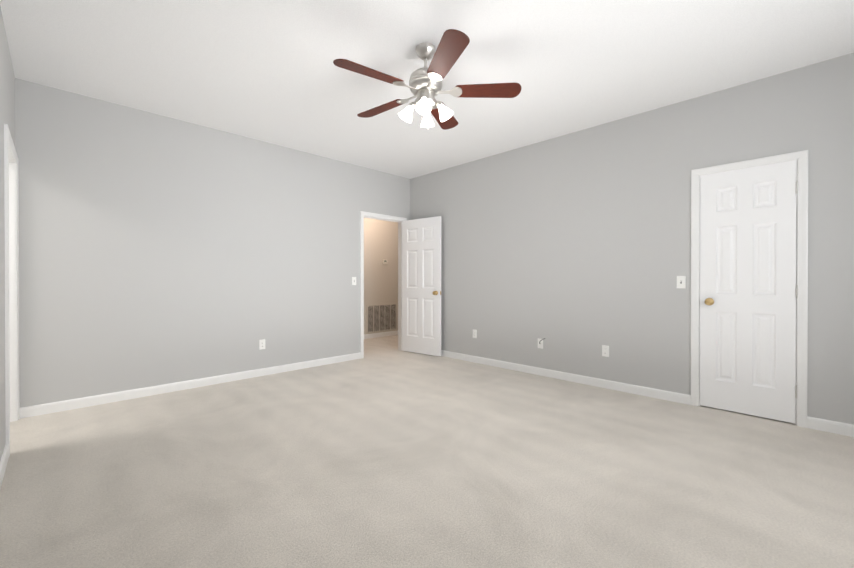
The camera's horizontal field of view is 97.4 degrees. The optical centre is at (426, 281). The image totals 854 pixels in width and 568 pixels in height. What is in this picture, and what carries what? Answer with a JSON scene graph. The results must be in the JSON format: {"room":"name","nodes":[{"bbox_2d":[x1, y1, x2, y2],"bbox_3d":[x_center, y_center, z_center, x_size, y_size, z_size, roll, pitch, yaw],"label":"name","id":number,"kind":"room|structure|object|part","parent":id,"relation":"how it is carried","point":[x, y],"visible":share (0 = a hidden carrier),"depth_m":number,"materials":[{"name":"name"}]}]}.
{"room":"empty bedroom","nodes":[
{"label":"empty bedroom","id":0,"kind":"room"},
{"bbox_2d":[0,6,14,460],"bbox_3d":[-1.428,-0.256,1.032,0.120,2.740,5.460,0,0,-45],"label":"wall","id":1,"kind":"structure","parent":0,"point":[7,95],"depth_m":2.29,"materials":[{"name":"grey paint"}]},
{"bbox_2d":[0,444,8,488],"bbox_3d":[-1.097,1.072,0.799,0.014,0.086,4.415,0,0,-45],"label":"baseboard","id":2,"kind":"structure","parent":1,"relation":"attached to","point":[5,456],"depth_m":2.17,"materials":[{"name":"white wood"}]},
{"bbox_2d":[4,124,19,455],"bbox_3d":[-3.022,0.057,2.643,0.154,2.100,0.923,0,0,-45],"label":"door frame","id":3,"kind":"structure","parent":1,"relation":"attached to","point":[11,209],"depth_m":2.96,"materials":[{"name":"white wood"}]},
{"bbox_2d":[15,78,409,407],"bbox_3d":[-1.750,-0.271,4.639,9.900,2.740,0.120,0,0,-45],"label":"wall","id":4,"kind":"structure","parent":0,"point":[155,249],"depth_m":3.74,"materials":[{"name":"grey paint"}]},
{"bbox_2d":[20,352,360,418],"bbox_3d":[-2.118,1.058,4.185,3.295,0.086,0.014,0,0,-45],"label":"baseboard","id":5,"kind":"structure","parent":4,"relation":"attached to","point":[41,409],"depth_m":3.72,"materials":[{"name":"white wood"}]},
{"bbox_2d":[259,339,264,349],"bbox_3d":[-1.924,0.734,4.380,0.070,0.115,0.009,0,0,-45],"label":"electrical outlet","id":6,"kind":"object","parent":4,"relation":"attached to","point":[262,344],"visible":1,"depth_m":4.38,"materials":[{"name":"white plastic"}]},
{"bbox_2d":[352,277,355,284],"bbox_3d":[-1.020,-0.008,5.266,0.070,0.115,0.017,0,0,-45],"label":"light switch","id":7,"kind":"object","parent":4,"relation":"attached to","point":[353,280],"visible":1,"depth_m":5.26,"materials":[{"name":"white plastic"}]},
{"bbox_2d":[360,211,406,357],"bbox_3d":[-0.685,0.044,5.695,0.873,2.100,0.154,0,0,-45],"label":"door frame","id":8,"kind":"structure","parent":4,"relation":"attached to","point":[363,215],"depth_m":5.56,"materials":[{"name":"white wood"}]},
{"bbox_2d":[402,216,440,355],"bbox_3d":[-0.093,0.068,5.664,0.747,2.030,0.161,0,0,39],"label":"door","id":9,"kind":"structure","parent":8,"relation":"attached to","point":[421,286],"depth_m":5.63,"materials":[{"name":"white wood"}]},
{"bbox_2d":[364,218,397,333],"bbox_3d":[-0.965,-0.283,7.400,5.140,2.740,0.120,0,0,-45],"label":"wall","id":10,"kind":"structure","parent":0,"point":[380,278],"depth_m":7.35,"materials":[{"name":"beige paint"}]},
{"bbox_2d":[364,330,397,338],"bbox_3d":[-0.918,1.044,7.358,4.900,0.086,0.014,0,0,-45],"label":"baseboard","id":11,"kind":"structure","parent":10,"relation":"attached to","point":[376,335],"depth_m":7.34,"materials":[{"name":"white wood"}]},
{"bbox_2d":[366,303,396,333],"bbox_3d":[-0.885,0.715,7.394,0.750,0.555,0.008,0,0,-45],"label":"air vent","id":12,"kind":"object","parent":10,"relation":"in","point":[381,317],"visible":1,"depth_m":7.38,"materials":[{"name":"beige metal"}]},
{"bbox_2d":[0,335,853,567],"bbox_3d":[-0.273,1.146,3.012,10.300,0.080,7.600,0,0,-45],"label":"floor","id":13,"kind":"structure","parent":0,"point":[384,452],"depth_m":2.11,"materials":[{"name":"carpet"}]},
{"bbox_2d":[0,0,853,178],"bbox_3d":[-0.273,-1.674,3.000,10.300,0.080,7.600,0,0,-45],"label":"ceiling","id":14,"kind":"structure","parent":0,"point":[268,71],"depth_m":2.74,"materials":[{"name":"paint"}]},
{"bbox_2d":[333,29,520,129],"bbox_3d":[-0.048,-1.365,2.635,1.264,0.536,1.256,0,0,-45],"label":"ceiling fan","id":15,"kind":"object","parent":14,"relation":"hanging from","point":[425,84],"visible":1,"depth_m":2.56,"materials":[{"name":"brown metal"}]},
{"bbox_3d":[-0.368,-1.330,2.383,0.460,0.006,0.150,0,12,-34],"label":"blade","id":16,"kind":"part","parent":15,"relation":"part of","materials":[{"name":"brown wood"}]},
{"bbox_3d":[-0.354,-1.333,2.894,0.460,0.006,0.150,0,12,38],"label":"blade","id":17,"kind":"part","parent":15,"relation":"part of","materials":[{"name":"brown wood"}]},
{"bbox_3d":[-0.155,-1.184,2.641,0.100,0.117,0.102,0,0,-45],"label":"lamp shade","id":18,"kind":"part","parent":15,"relation":"part of","materials":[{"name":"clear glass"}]},
{"bbox_3d":[-0.021,-1.183,2.484,0.102,0.117,0.100,0,0,-45],"label":"lamp shade","id":19,"kind":"part","parent":15,"relation":"part of","materials":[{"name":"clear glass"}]},
{"bbox_3d":[-0.009,-1.407,2.628,0.235,0.175,0.235,0,0,-45],"label":"motor","id":20,"kind":"part","parent":15,"relation":"part of","materials":[{"name":"silver metal"}]},
{"bbox_3d":[0.003,-1.184,2.775,0.102,0.117,0.100,0,0,-45],"label":"lamp shade","id":21,"kind":"part","parent":15,"relation":"part of","materials":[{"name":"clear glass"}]},
{"label":"blade","id":22,"kind":"part","parent":15,"relation":"part of","materials":[{"name":"brown wood"}]},
{"bbox_3d":[0.137,-1.184,2.617,0.100,0.117,0.102,0,0,-45],"label":"lamp shade","id":23,"kind":"part","parent":15,"relation":"part of","materials":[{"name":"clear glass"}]},
{"bbox_3d":[0.113,-1.330,2.211,0.150,0.006,0.460,12,-3,-16],"label":"blade","id":24,"kind":"part","parent":15,"relation":"part of","materials":[{"name":"brown wood"}]},
{"bbox_3d":[0.426,-1.331,2.616,0.460,0.006,0.150,0,-12,2],"label":"blade","id":25,"kind":"part","parent":15,"relation":"part of","materials":[{"name":"brown wood"}]},
{"bbox_2d":[410,53,853,424],"bbox_3d":[1.694,-0.269,4.123,0.120,2.740,5.460,0,0,-45],"label":"wall","id":26,"kind":"structure","parent":0,"point":[573,249],"depth_m":3.72,"materials":[{"name":"grey paint"}]},
{"bbox_2d":[473,329,476,337],"bbox_3d":[0.647,0.709,5.093,0.009,0.115,0.070,0,0,-45],"label":"electrical outlet","id":27,"kind":"object","parent":26,"relation":"attached to","point":[474,333],"visible":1,"depth_m":5.09,"materials":[{"name":"white plastic"}]},
{"bbox_2d":[538,338,544,348],"bbox_3d":[1.329,0.720,4.370,0.056,0.131,0.112,0,0,-45],"label":"outlet","id":28,"kind":"object","parent":26,"relation":"attached to","point":[540,343],"visible":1,"depth_m":4.39,"materials":[{"name":"white plastic"}]},
{"bbox_2d":[441,350,690,404],"bbox_3d":[1.033,1.056,4.679,0.043,0.086,3.749,0,0,-45],"label":"baseboard","id":29,"kind":"structure","parent":26,"relation":"attached to","point":[624,387],"depth_m":4.06,"materials":[{"name":"white wood"}]},
{"bbox_2d":[602,345,608,356],"bbox_3d":[1.848,0.718,3.880,0.009,0.115,0.070,0,0,-45],"label":"electrical outlet","id":30,"kind":"object","parent":26,"relation":"attached to","point":[605,350],"visible":1,"depth_m":3.88,"materials":[{"name":"white plastic"}]},
{"bbox_2d":[677,276,685,287],"bbox_3d":[2.308,0.004,3.406,0.017,0.115,0.070,0,0,-45],"label":"light switch","id":31,"kind":"object","parent":26,"relation":"attached to","point":[681,281],"visible":1,"depth_m":3.40,"materials":[{"name":"white plastic"}]},
{"bbox_2d":[700,160,796,423],"bbox_3d":[2.639,0.078,3.111,0.161,2.030,0.606,0,0,-45],"label":"door","id":32,"kind":"structure","parent":26,"relation":"in","point":[748,219],"depth_m":3.08,"materials":[{"name":"white painted wood"},{"name":"brass"}]},
{"bbox_3d":[2.439,0.175,3.244,0.063,0.066,0.066,0,0,-45],"label":"knob","id":33,"kind":"part","parent":32,"relation":"part of","materials":[{"name":"gold metal"}]},
{"bbox_2d":[691,150,807,427],"bbox_3d":[2.662,0.055,3.134,0.137,2.100,0.732,0,0,-45],"label":"door frame","id":34,"kind":"structure","parent":26,"relation":"attached to","point":[801,157],"depth_m":2.88,"materials":[{"name":"white wood"}]},
{"bbox_2d":[807,416,853,436],"bbox_3d":[3.170,1.065,2.542,0.014,0.086,0.829,0,0,-45],"label":"baseboard","id":35,"kind":"structure","parent":26,"relation":"attached to","point":[840,428],"depth_m":2.75,"materials":[{"name":"white wood"}]}
]}

